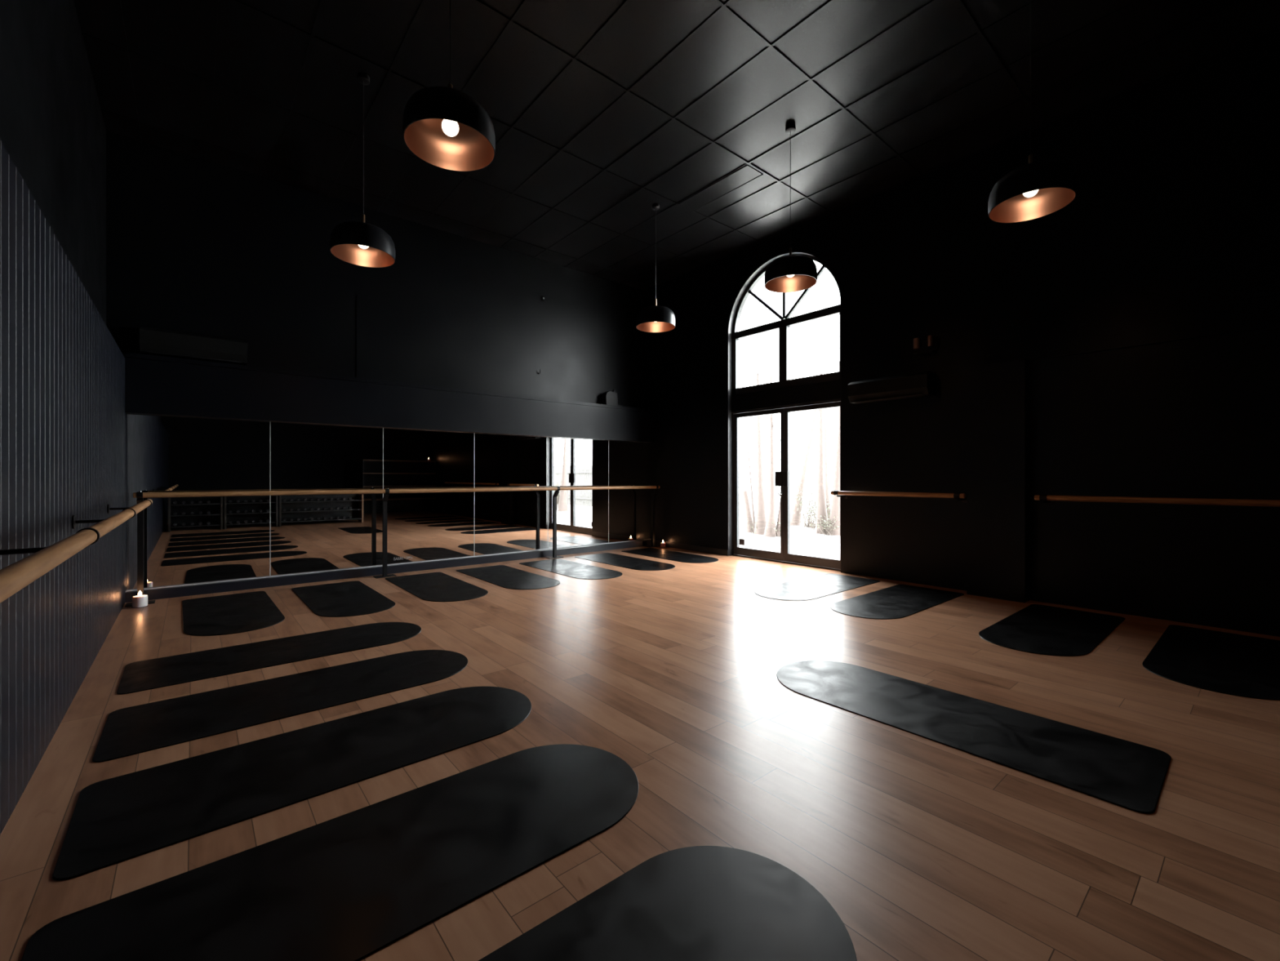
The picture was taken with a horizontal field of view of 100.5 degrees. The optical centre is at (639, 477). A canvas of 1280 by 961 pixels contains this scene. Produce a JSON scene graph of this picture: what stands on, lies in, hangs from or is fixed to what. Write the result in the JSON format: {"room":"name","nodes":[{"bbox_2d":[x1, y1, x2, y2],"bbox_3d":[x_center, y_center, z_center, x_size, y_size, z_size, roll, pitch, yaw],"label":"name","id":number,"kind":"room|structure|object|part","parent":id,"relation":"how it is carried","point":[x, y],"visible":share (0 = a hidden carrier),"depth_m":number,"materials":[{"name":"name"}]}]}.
{"room":"exercise studio","nodes":[
{"label":"exercise studio","id":0,"kind":"room"},
{"bbox_2d":[0,0,106,324],"bbox_3d":[-1.497,-1.236,0.538,0.200,5.072,13.550,0,0,-40],"label":"wall","id":1,"kind":"structure","parent":0,"point":[53,130],"depth_m":3.65,"materials":[{"name":"black paint"}]},
{"bbox_2d":[0,138,126,835],"bbox_3d":[-1.309,0.035,0.598,0.165,2.530,13.000,0,0,-40],"label":"wall","id":2,"kind":"structure","parent":0,"point":[63,415],"depth_m":2.53,"materials":[{"name":"black paint"}]},
{"bbox_2d":[0,498,152,603],"bbox_3d":[-1.676,0.244,1.371,0.268,0.112,8.655,0,0,-40],"label":"ballet barre","id":3,"kind":"object","parent":2,"relation":"attached to","point":[15,576],"visible":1,"depth_m":1.52,"materials":[{"name":"brown wood"}]},
{"bbox_2d":[106,130,644,442],"bbox_3d":[-2.798,-1.236,8.065,7.490,5.072,0.350,0,0,-40],"label":"wall","id":4,"kind":"structure","parent":0,"point":[195,245],"depth_m":7.02,"materials":[{"name":"black paint"}]},
{"bbox_2d":[139,326,247,364],"bbox_3d":[-5.022,-1.480,6.025,0.920,0.282,0.210,0,0,-40],"label":"air conditioner","id":5,"kind":"object","parent":4,"relation":"attached to","point":[153,341],"visible":0.98,"depth_m":5.93,"materials":[{"name":"black plastic"}]},
{"bbox_2d":[126,413,271,590],"bbox_3d":[-4.930,0.262,6.015,1.252,1.868,0.008,0,0,-40],"label":"mirror panel","id":6,"kind":"object","parent":4,"relation":"attached to","point":[200,539],"visible":1,"depth_m":5.98,"materials":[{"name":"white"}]},
{"bbox_2d":[143,566,382,599],"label":"baseboard","id":7,"kind":"object","parent":4,"relation":"attached to","point":[187,590],"depth_m":6.24,"materials":[{"name":"black wood"}]},
{"bbox_2d":[271,421,383,575],"bbox_3d":[-3.967,0.262,6.824,1.266,1.868,0.008,0,0,-40],"label":"mirror panel","id":8,"kind":"object","parent":4,"relation":"attached to","point":[309,533],"visible":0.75,"depth_m":6.79,"materials":[{"name":"white"}]},
{"bbox_2d":[356,295,357,377],"bbox_3d":[-3.810,-1.875,7.174,0.014,1.150,0.012,0,0,-40],"label":"trim","id":9,"kind":"structure","parent":4,"relation":"attached to","point":[357,295],"depth_m":7.17,"materials":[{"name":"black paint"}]},
{"bbox_2d":[125,538,651,591],"bbox_3d":[-2.595,1.192,7.952,7.325,0.011,0.033,0,0,-40],"label":"trim","id":10,"kind":"structure","parent":4,"relation":"attached to","point":[644,539],"depth_m":6.94,"materials":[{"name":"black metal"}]},
{"bbox_2d":[383,427,474,564],"bbox_3d":[-2.993,0.262,7.642,1.282,1.868,0.008,0,0,-40],"label":"mirror panel","id":11,"kind":"object","parent":4,"relation":"attached to","point":[427,526],"visible":1,"depth_m":7.61,"materials":[{"name":"white"}]},
{"bbox_2d":[386,549,552,573],"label":"baseboard","id":12,"kind":"object","parent":4,"relation":"attached to","point":[399,568],"depth_m":7.85,"materials":[{"name":"black wood"}]},
{"bbox_2d":[474,432,548,555],"bbox_3d":[-2.017,0.262,8.462,1.272,1.868,0.008,0,0,-40],"label":"mirror panel","id":13,"kind":"object","parent":4,"relation":"attached to","point":[505,522],"visible":1,"depth_m":8.43,"materials":[{"name":"white"}]},
{"bbox_2d":[548,436,608,548],"bbox_3d":[-1.050,0.262,9.274,1.256,1.868,0.008,0,0,-40],"label":"mirror panel","id":14,"kind":"object","parent":4,"relation":"attached to","point":[582,515],"visible":1,"depth_m":9.25,"materials":[{"name":"white"}]},
{"bbox_2d":[556,539,651,555],"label":"baseboard","id":15,"kind":"object","parent":4,"relation":"attached to","point":[571,550],"depth_m":9.45,"materials":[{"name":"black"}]},
{"bbox_2d":[608,440,649,542],"bbox_3d":[-0.188,0.262,9.999,0.999,1.868,0.007,0,0,-40],"label":"mirror panel","id":16,"kind":"object","parent":4,"relation":"attached to","point":[628,461],"visible":1,"depth_m":9.98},
{"bbox_2d":[124,357,653,442],"bbox_3d":[-2.625,-0.960,7.988,7.325,0.570,0.290,0,0,-40],"label":"wall","id":17,"kind":"structure","parent":0,"point":[152,387],"depth_m":6.87,"materials":[{"name":"black paint"}]},
{"bbox_2d":[125,351,653,412],"bbox_3d":[-2.629,-1.276,7.992,7.325,0.049,0.278,0,0,-40],"label":"trim","id":18,"kind":"structure","parent":17,"relation":"on","point":[132,355],"depth_m":6.88,"materials":[{"name":"black paint"}]},
{"bbox_2d":[601,389,622,406],"bbox_3d":[-0.511,-1.462,9.797,0.380,0.324,0.140,0,0,-40],"label":"speaker","id":19,"kind":"object","parent":18,"relation":"on","point":[609,397],"visible":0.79,"depth_m":9.70},
{"bbox_2d":[0,545,1279,960],"bbox_3d":[1.435,1.375,3.034,8.000,0.150,13.600,0,0,-40],"label":"floor","id":20,"kind":"structure","parent":0,"point":[923,849],"depth_m":2.36,"materials":[{"name":"brown wood"}]},
{"bbox_2d":[131,590,148,608],"bbox_3d":[-5.028,1.218,5.356,0.122,0.163,0.122,0,0,-40],"label":"candle","id":21,"kind":"object","parent":20,"relation":"on","point":[139,601],"visible":1,"depth_m":5.32,"materials":[{"name":"white wax"}]},
{"bbox_2d":[182,591,284,635],"bbox_3d":[-3.955,1.297,5.157,0.715,0.005,1.865,0,0,-41],"label":"yoga mat","id":22,"kind":"object","parent":20,"relation":"on","point":[229,614],"visible":1,"depth_m":5.04,"materials":[{"name":"black rubber"}]},
{"bbox_2d":[116,622,421,694],"bbox_3d":[-2.636,1.297,4.041,1.865,0.005,0.715,0,0,-40],"label":"yoga mat","id":23,"kind":"object","parent":20,"relation":"on","point":[153,673],"visible":1,"depth_m":3.88,"materials":[{"name":"black rubber"}]},
{"bbox_2d":[92,649,467,762],"bbox_3d":[-1.994,1.297,3.277,1.865,0.005,0.715,0,0,-40],"label":"yoga mat","id":24,"kind":"object","parent":20,"relation":"on","point":[141,728],"visible":1,"depth_m":3.07,"materials":[{"name":"black rubber"}]},
{"bbox_2d":[53,686,531,879],"bbox_3d":[-1.402,1.297,2.571,1.865,0.005,0.715,0,0,-41],"label":"yoga mat","id":25,"kind":"object","parent":20,"relation":"on","point":[113,820],"visible":1,"depth_m":2.34,"materials":[{"name":"black rubber"}]},
{"bbox_2d":[21,744,638,960],"bbox_3d":[-0.803,1.297,1.859,1.865,0.005,0.715,0,0,-40],"label":"yoga mat","id":26,"kind":"object","parent":20,"relation":"on","point":[348,886],"visible":1,"depth_m":1.75,"materials":[{"name":"black rubber"}]},
{"bbox_2d":[291,580,395,617],"bbox_3d":[-3.207,1.297,5.753,0.715,0.005,1.865,0,0,-40],"label":"yoga mat","id":27,"kind":"object","parent":20,"relation":"on","point":[348,598],"visible":1,"depth_m":5.64,"materials":[{"name":"black rubber"}]},
{"bbox_2d":[124,484,659,606],"bbox_3d":[-2.422,0.719,7.723,7.265,1.162,0.208,0,0,-40],"label":"ballet barre","id":28,"kind":"object","parent":20,"relation":"on","point":[140,495],"visible":0.98,"depth_m":6.92,"materials":[{"name":"brown wood"}]},
{"bbox_3d":[-5.111,0.745,5.447,0.047,1.091,0.131,0,0,-40],"label":"post","id":29,"kind":"part","parent":28,"relation":"part of","materials":[{"name":"black metal"}]},
{"bbox_3d":[-5.138,1.295,5.479,0.220,0.010,0.150,0,0,-40],"label":"plate","id":30,"kind":"part","parent":28,"relation":"part of","materials":[{"name":"black metal"}]},
{"bbox_3d":[-3.346,1.295,6.984,0.250,0.010,0.150,0,0,-40],"label":"plate","id":31,"kind":"part","parent":28,"relation":"part of","materials":[{"name":"black metal"}]},
{"bbox_3d":[-3.319,0.745,6.952,0.047,1.091,0.131,0,0,-40],"label":"post","id":32,"kind":"part","parent":28,"relation":"part of","materials":[{"name":"black metal"}]},
{"bbox_3d":[-2.376,0.180,7.668,7.145,0.055,0.055,0,0,-40],"label":"rail","id":33,"kind":"part","parent":28,"relation":"part of","materials":[{"name":"brown wood"}]},
{"bbox_3d":[-1.383,1.295,8.633,0.250,0.010,0.150,0,0,-40],"label":"plate","id":34,"kind":"part","parent":28,"relation":"part of","materials":[{"name":"black metal"}]},
{"bbox_3d":[-1.356,0.745,8.601,0.047,1.091,0.131,0,0,-40],"label":"post","id":35,"kind":"part","parent":28,"relation":"part of","materials":[{"name":"black metal"}]},
{"bbox_3d":[0.272,0.745,9.969,0.047,1.091,0.131,0,0,-40],"label":"post","id":36,"kind":"part","parent":28,"relation":"part of","materials":[{"name":"black metal"}]},
{"bbox_2d":[385,572,488,601],"bbox_3d":[-2.426,1.297,6.363,0.715,0.005,1.865,0,0,-40],"label":"yoga mat","id":37,"kind":"object","parent":20,"relation":"on","point":[433,586],"visible":1,"depth_m":6.27,"materials":[{"name":"black rubber"}]},
{"bbox_2d":[456,564,559,589],"bbox_3d":[-1.711,1.297,6.957,0.715,0.005,1.865,0,0,-40],"label":"yoga mat","id":38,"kind":"object","parent":20,"relation":"on","point":[505,576],"visible":1,"depth_m":6.88,"materials":[{"name":"black rubber"}]},
{"bbox_2d":[519,558,622,579],"bbox_3d":[-0.969,1.297,7.574,0.715,0.005,1.865,0,0,-41],"label":"yoga mat","id":39,"kind":"object","parent":20,"relation":"on","point":[566,567],"visible":1,"depth_m":7.49,"materials":[{"name":"black rubber"}]},
{"bbox_2d":[574,552,675,570],"bbox_3d":[-0.216,1.297,8.219,0.715,0.005,1.865,0,0,-40],"label":"yoga mat","id":40,"kind":"object","parent":20,"relation":"on","point":[631,562],"visible":1,"depth_m":8.14,"materials":[{"name":"black rubber"}]},
{"bbox_2d":[660,540,665,547],"bbox_3d":[0.427,1.230,9.893,0.094,0.140,0.094,0,0,-40],"label":"candle","id":41,"kind":"object","parent":20,"relation":"on","point":[662,544],"visible":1,"depth_m":9.86,"materials":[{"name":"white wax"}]},
{"bbox_2d":[478,845,857,960],"bbox_3d":[-0.208,1.297,1.151,1.865,0.005,0.715,0,0,-39],"label":"yoga mat","id":42,"kind":"object","parent":20,"relation":"on","point":[697,903],"visible":1,"depth_m":1.55,"materials":[{"name":"black rubber"}]},
{"bbox_2d":[621,547,718,563],"bbox_3d":[0.515,1.297,8.873,0.715,0.005,1.865,0,0,-40],"label":"yoga mat","id":43,"kind":"object","parent":20,"relation":"on","point":[651,552],"visible":1,"depth_m":8.82,"materials":[{"name":"black rubber"}]},
{"bbox_2d":[754,573,879,600],"bbox_3d":[2.087,1.297,6.343,1.865,0.005,0.715,0,0,-40],"label":"yoga mat","id":44,"kind":"object","parent":20,"relation":"on","point":[828,584],"visible":1,"depth_m":6.27,"materials":[{"name":"black rubber"}]},
{"bbox_2d":[830,584,964,619],"bbox_3d":[2.686,1.297,5.606,1.865,0.005,0.715,0,0,-40],"label":"yoga mat","id":45,"kind":"object","parent":20,"relation":"on","point":[898,601],"visible":1,"depth_m":5.50,"materials":[{"name":"black rubber"}]},
{"bbox_2d":[777,660,1170,813],"bbox_3d":[1.620,1.297,2.974,0.715,0.005,1.865,0,0,-41],"label":"yoga mat","id":46,"kind":"object","parent":20,"relation":"on","point":[1128,775],"visible":1,"depth_m":2.71,"materials":[{"name":"black rubber"}]},
{"bbox_2d":[978,604,1124,656],"bbox_3d":[3.553,1.297,4.597,1.865,0.005,0.715,0,0,-40],"label":"yoga mat","id":47,"kind":"object","parent":20,"relation":"on","point":[1037,628],"visible":1,"depth_m":4.50,"materials":[{"name":"black rubber"}]},
{"bbox_2d":[1142,624,1279,700],"bbox_3d":[4.196,1.297,3.832,1.865,0.005,0.715,0,0,-40],"label":"yoga mat","id":48,"kind":"object","parent":20,"relation":"on","point":[1217,661],"visible":1,"depth_m":3.76,"materials":[{"name":"black rubber"}]},
{"bbox_2d":[73,0,1279,290],"bbox_3d":[1.447,-3.741,3.011,7.890,0.162,13.550,0,0,-40],"label":"ceiling","id":49,"kind":"structure","parent":0,"point":[601,113],"depth_m":5.03,"materials":[{"name":"black tile"}]},
{"bbox_2d":[329,71,395,267],"bbox_3d":[-2.524,-2.840,4.861,0.532,1.644,0.532,0,0,-40],"label":"pendant lamp","id":50,"kind":"object","parent":49,"relation":"hanging from","point":[362,243],"visible":1,"depth_m":4.81,"materials":[{"name":"black metal"}]},
{"bbox_3d":[-2.524,-2.148,4.861,0.532,0.261,0.532,0,0,-40],"label":"lamp shade","id":51,"kind":"part","parent":50,"relation":"part of","materials":[{"name":"black metal"}]},
{"bbox_3d":[-2.524,-2.337,4.861,0.027,0.125,0.027,0,0,-40],"label":"stem","id":52,"kind":"part","parent":50,"relation":"part of","materials":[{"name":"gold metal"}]},
{"bbox_3d":[-2.524,-3.005,4.861,0.006,1.230,0.006,0,0,-18],"label":"cord","id":53,"kind":"part","parent":50,"relation":"part of","materials":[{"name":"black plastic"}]},
{"bbox_3d":[-2.524,-2.139,4.861,0.100,0.098,0.100,0,0,-40],"label":"bulb","id":54,"kind":"part","parent":50,"relation":"part of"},
{"bbox_2d":[402,0,495,171],"bbox_3d":[-1.158,-2.840,3.252,0.532,1.644,0.532,0,0,-40],"label":"pendant lamp","id":55,"kind":"object","parent":49,"relation":"hanging from","point":[445,127],"visible":1,"depth_m":3.27,"materials":[{"name":"black metal"}]},
{"bbox_3d":[-1.158,-2.148,3.252,0.532,0.261,0.532,0,0,-40],"label":"lamp shade","id":56,"kind":"part","parent":55,"relation":"part of","materials":[{"name":"black metal"}]},
{"bbox_3d":[-1.158,-3.005,3.252,0.006,1.230,0.006,0,0,27],"label":"cord","id":57,"kind":"part","parent":55,"relation":"part of","materials":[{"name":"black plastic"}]},
{"bbox_3d":[-1.158,-2.139,3.252,0.100,0.098,0.100,0,0,-40],"label":"bulb","id":58,"kind":"part","parent":55,"relation":"part of","materials":[{"name":"white glass"}]},
{"bbox_2d":[635,203,675,332],"bbox_3d":[0.210,-2.840,7.157,0.532,1.644,0.532,0,0,-40],"label":"pendant lamp","id":59,"kind":"object","parent":49,"relation":"hanging from","point":[653,318],"visible":1,"depth_m":7.00,"materials":[{"name":"black metal"}]},
{"bbox_3d":[0.210,-2.148,7.157,0.532,0.261,0.532,0,0,-40],"label":"lamp shade","id":60,"kind":"part","parent":59,"relation":"part of","materials":[{"name":"black metal"}]},
{"bbox_2d":[678,164,763,211],"bbox_3d":[1.000,-3.655,6.769,0.300,0.018,1.150,0,0,-40],"label":"ceiling vent","id":61,"kind":"object","parent":49,"relation":"in","point":[747,174],"visible":1,"depth_m":6.73,"materials":[{"name":"black metal"}]},
{"bbox_2d":[764,123,817,293],"bbox_3d":[1.570,-2.840,5.557,0.532,1.644,0.532,0,0,-40],"label":"pendant lamp","id":62,"kind":"object","parent":49,"relation":"hanging from","point":[790,273],"visible":1,"depth_m":5.50,"materials":[{"name":"black metal"}]},
{"bbox_3d":[1.570,-2.148,5.557,0.532,0.261,0.532,0,0,-40],"label":"lamp shade","id":63,"kind":"part","parent":62,"relation":"part of","materials":[{"name":"black metal"}]},
{"bbox_3d":[1.570,-3.005,5.557,0.006,1.230,0.006,0,0,-18],"label":"cord","id":64,"kind":"part","parent":62,"relation":"part of","materials":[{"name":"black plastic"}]},
{"bbox_2d":[987,0,1076,222],"bbox_3d":[2.907,-2.840,3.963,0.532,1.644,0.532,0,0,-40],"label":"pendant lamp","id":65,"kind":"object","parent":49,"relation":"hanging from","point":[1032,190],"visible":1,"depth_m":3.95,"materials":[{"name":"black metal"}]},
{"bbox_3d":[2.907,-2.337,3.963,0.027,0.125,0.027,0,0,-40],"label":"stem","id":66,"kind":"part","parent":65,"relation":"part of","materials":[{"name":"black metal"}]},
{"bbox_3d":[2.907,-3.005,3.963,0.006,1.230,0.006,0,0,27],"label":"cord","id":67,"kind":"part","parent":65,"relation":"part of","materials":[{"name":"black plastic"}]},
{"bbox_3d":[2.907,-2.139,3.963,0.100,0.098,0.100,0,0,-40],"label":"bulb","id":68,"kind":"part","parent":65,"relation":"part of","materials":[{"name":"white glass"}]},
{"bbox_3d":[2.907,-2.148,3.963,0.532,0.261,0.532,0,0,-40],"label":"lamp shade","id":69,"kind":"part","parent":65,"relation":"part of","materials":[{"name":"black metal"}]},
{"bbox_2d":[644,27,1279,636],"bbox_3d":[4.389,-1.236,5.483,0.245,5.072,13.550,0,0,-40],"label":"wall","id":70,"kind":"structure","parent":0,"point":[1171,227],"depth_m":5.31,"materials":[{"name":"black paint"}]},
{"bbox_2d":[654,539,728,555],"bbox_3d":[0.860,1.250,9.524,0.012,0.100,1.840,0,0,-40],"label":"baseboard","id":71,"kind":"structure","parent":70,"relation":"attached to","point":[671,544],"depth_m":9.40,"materials":[{"name":"black wood"}]},
{"bbox_2d":[728,395,840,570],"bbox_3d":[2.181,-0.028,8.120,0.204,2.655,2.010,0,0,-40],"label":"door","id":72,"kind":"structure","parent":70,"relation":"attached to","point":[782,478],"depth_m":8.17,"materials":[{"name":"black metal"}]},
{"bbox_2d":[728,251,840,395],"bbox_3d":[2.173,-2.360,8.114,0.184,2.000,2.010,0,0,-40],"label":"window","id":73,"kind":"structure","parent":70,"relation":"attached to","point":[784,325],"depth_m":8.18,"materials":[{"name":"black metal"}]},
{"bbox_2d":[848,371,934,404],"bbox_3d":[3.123,-1.115,6.672,0.220,0.282,0.980,0,0,-40],"label":"air conditioner","id":74,"kind":"object","parent":70,"relation":"attached to","point":[917,384],"visible":1,"depth_m":6.55,"materials":[{"name":"black plastic"}]},
{"bbox_2d":[830,490,966,502],"bbox_3d":[3.161,0.231,6.586,0.268,0.118,1.610,0,0,-40],"label":"ballet barre","id":75,"kind":"object","parent":70,"relation":"attached to","point":[959,496],"visible":0.97,"depth_m":6.40,"materials":[{"name":"brown wood"}]},
{"bbox_3d":[3.083,0.205,6.521,0.055,0.055,1.610,0,0,-40],"label":"rail","id":76,"kind":"part","parent":75,"relation":"part of","materials":[{"name":"brown wood"}]},
{"bbox_2d":[912,335,938,355],"bbox_3d":[3.411,-1.581,6.392,0.134,0.192,0.280,0,0,-40],"label":"wall light","id":77,"kind":"object","parent":70,"relation":"attached to","point":[931,344],"visible":1,"depth_m":6.38,"materials":[{"name":"black metal"}]},
{"bbox_2d":[966,358,1030,602],"bbox_3d":[3.885,0.035,5.784,0.190,2.530,0.540,0,0,-40],"label":"door","id":78,"kind":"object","parent":70,"relation":"in","point":[998,393],"visible":1,"depth_m":5.69,"materials":[{"name":"black paint"}]},
{"bbox_2d":[1034,494,1279,506],"bbox_3d":[5.429,0.231,3.885,0.268,0.118,4.165,0,0,-40],"label":"ballet barre","id":79,"kind":"object","parent":70,"relation":"attached to","point":[1048,500],"visible":1,"depth_m":4.69,"materials":[{"name":"brown wood"}]},
{"label":"outside","id":80,"kind":"structure","parent":0,"visible":0},
{"bbox_2d":[739,486,839,559],"bbox_3d":[22.443,1.415,25.382,52.980,0.170,90.000,0,0,-40],"label":"ground","id":81,"kind":"structure","parent":80,"point":[803,541],"depth_m":11.76,"materials":[{"name":"white snow"}]},
{"bbox_2d":[738,368,755,533],"bbox_3d":[2.517,-0.778,12.793,0.552,4.221,0.274,0,0,22],"label":"tree","id":82,"kind":"object","parent":81,"relation":"on","point":[752,498],"visible":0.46,"depth_m":12.74,"materials":[{"name":"brown plant"}]},
{"bbox_2d":[742,490,753,533],"bbox_3d":[2.645,0.832,12.925,0.210,1.023,0.307,0,0,-40],"label":"tree","id":83,"kind":"object","parent":81,"relation":"on","point":[747,507],"visible":0.88,"depth_m":12.87,"materials":[{"name":"brown plant"}]},
{"bbox_2d":[754,356,768,534],"bbox_3d":[2.840,-0.803,12.477,0.290,4.271,0.330,0,0,-40],"label":"tree","id":84,"kind":"object","parent":81,"relation":"on","point":[760,510],"visible":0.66,"depth_m":12.45,"materials":[{"name":"brown plant"}]},
{"bbox_2d":[746,518,776,533],"bbox_3d":[2.801,1.145,12.681,0.720,0.380,1.128,0,0,-12],"label":"shrub","id":85,"kind":"object","parent":81,"relation":"on","point":[753,526],"visible":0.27,"depth_m":12.54,"materials":[{"name":"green plant"}]},
{"bbox_2d":[758,350,778,537],"bbox_3d":[2.897,-0.850,12.003,0.467,4.384,0.274,0,0,27],"label":"tree","id":86,"kind":"object","parent":81,"relation":"on","point":[771,514],"visible":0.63,"depth_m":11.93,"materials":[{"name":"brown plant"}]},
{"bbox_2d":[776,500,780,536],"bbox_3d":[3.123,0.832,11.986,0.110,1.008,0.178,0,0,-40],"label":"tree","id":87,"kind":"object","parent":81,"relation":"on","point":[778,525],"visible":0.52,"depth_m":11.95,"materials":[{"name":"brown plant"}]},
{"bbox_2d":[766,519,791,537],"bbox_3d":[3.121,1.121,11.981,0.562,0.426,0.744,0,0,17],"label":"shrub","id":88,"kind":"object","parent":81,"relation":"on","point":[777,532],"visible":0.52,"depth_m":11.83,"materials":[{"name":"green plant"}]},
{"bbox_2d":[774,480,832,529],"bbox_3d":[4.460,0.664,14.096,1.387,1.338,1.688,0,0,-40],"label":"shrub","id":89,"kind":"object","parent":81,"relation":"on","point":[804,507],"visible":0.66,"depth_m":14.10,"materials":[{"name":"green plant"}]},
{"bbox_2d":[790,357,822,525],"bbox_3d":[4.499,-0.961,14.562,0.365,4.664,1.055,0,0,-44],"label":"tree","id":90,"kind":"object","parent":81,"relation":"on","point":[806,459],"visible":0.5,"depth_m":14.53,"materials":[{"name":"brown plant"}]},
{"bbox_2d":[798,489,831,530],"bbox_3d":[4.574,0.824,13.289,1.106,1.019,1.262,0,0,-7],"label":"shrub","id":91,"kind":"object","parent":81,"relation":"on","point":[815,511],"visible":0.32,"depth_m":13.36,"materials":[{"name":"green plant"}]},
{"bbox_2d":[815,352,829,533],"bbox_3d":[4.275,-0.833,12.682,0.290,4.336,0.478,0,0,-40],"label":"tree","id":92,"kind":"object","parent":81,"relation":"on","point":[821,510],"visible":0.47,"depth_m":12.60,"materials":[{"name":"brown plant"}]},
{"bbox_2d":[804,514,839,535],"bbox_3d":[4.342,1.073,12.297,0.976,0.524,1.077,0,0,-40],"label":"shrub","id":93,"kind":"object","parent":81,"relation":"on","point":[827,531],"visible":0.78,"depth_m":12.23,"materials":[{"name":"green plant"}]},
{"bbox_2d":[822,351,835,522],"bbox_3d":[4.761,-0.952,13.700,0.280,4.571,0.435,0,0,-40],"label":"tree","id":94,"kind":"object","parent":81,"relation":"on","point":[826,477],"visible":0.48,"depth_m":13.59,"materials":[{"name":"brown plant"}]},
{"bbox_2d":[828,364,839,535],"bbox_3d":[4.554,-0.879,12.271,0.331,4.432,0.454,0,0,-40],"label":"tree","id":95,"kind":"object","parent":81,"relation":"on","point":[835,504],"visible":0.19,"depth_m":12.19,"materials":[{"name":"brown plant"}]}
]}

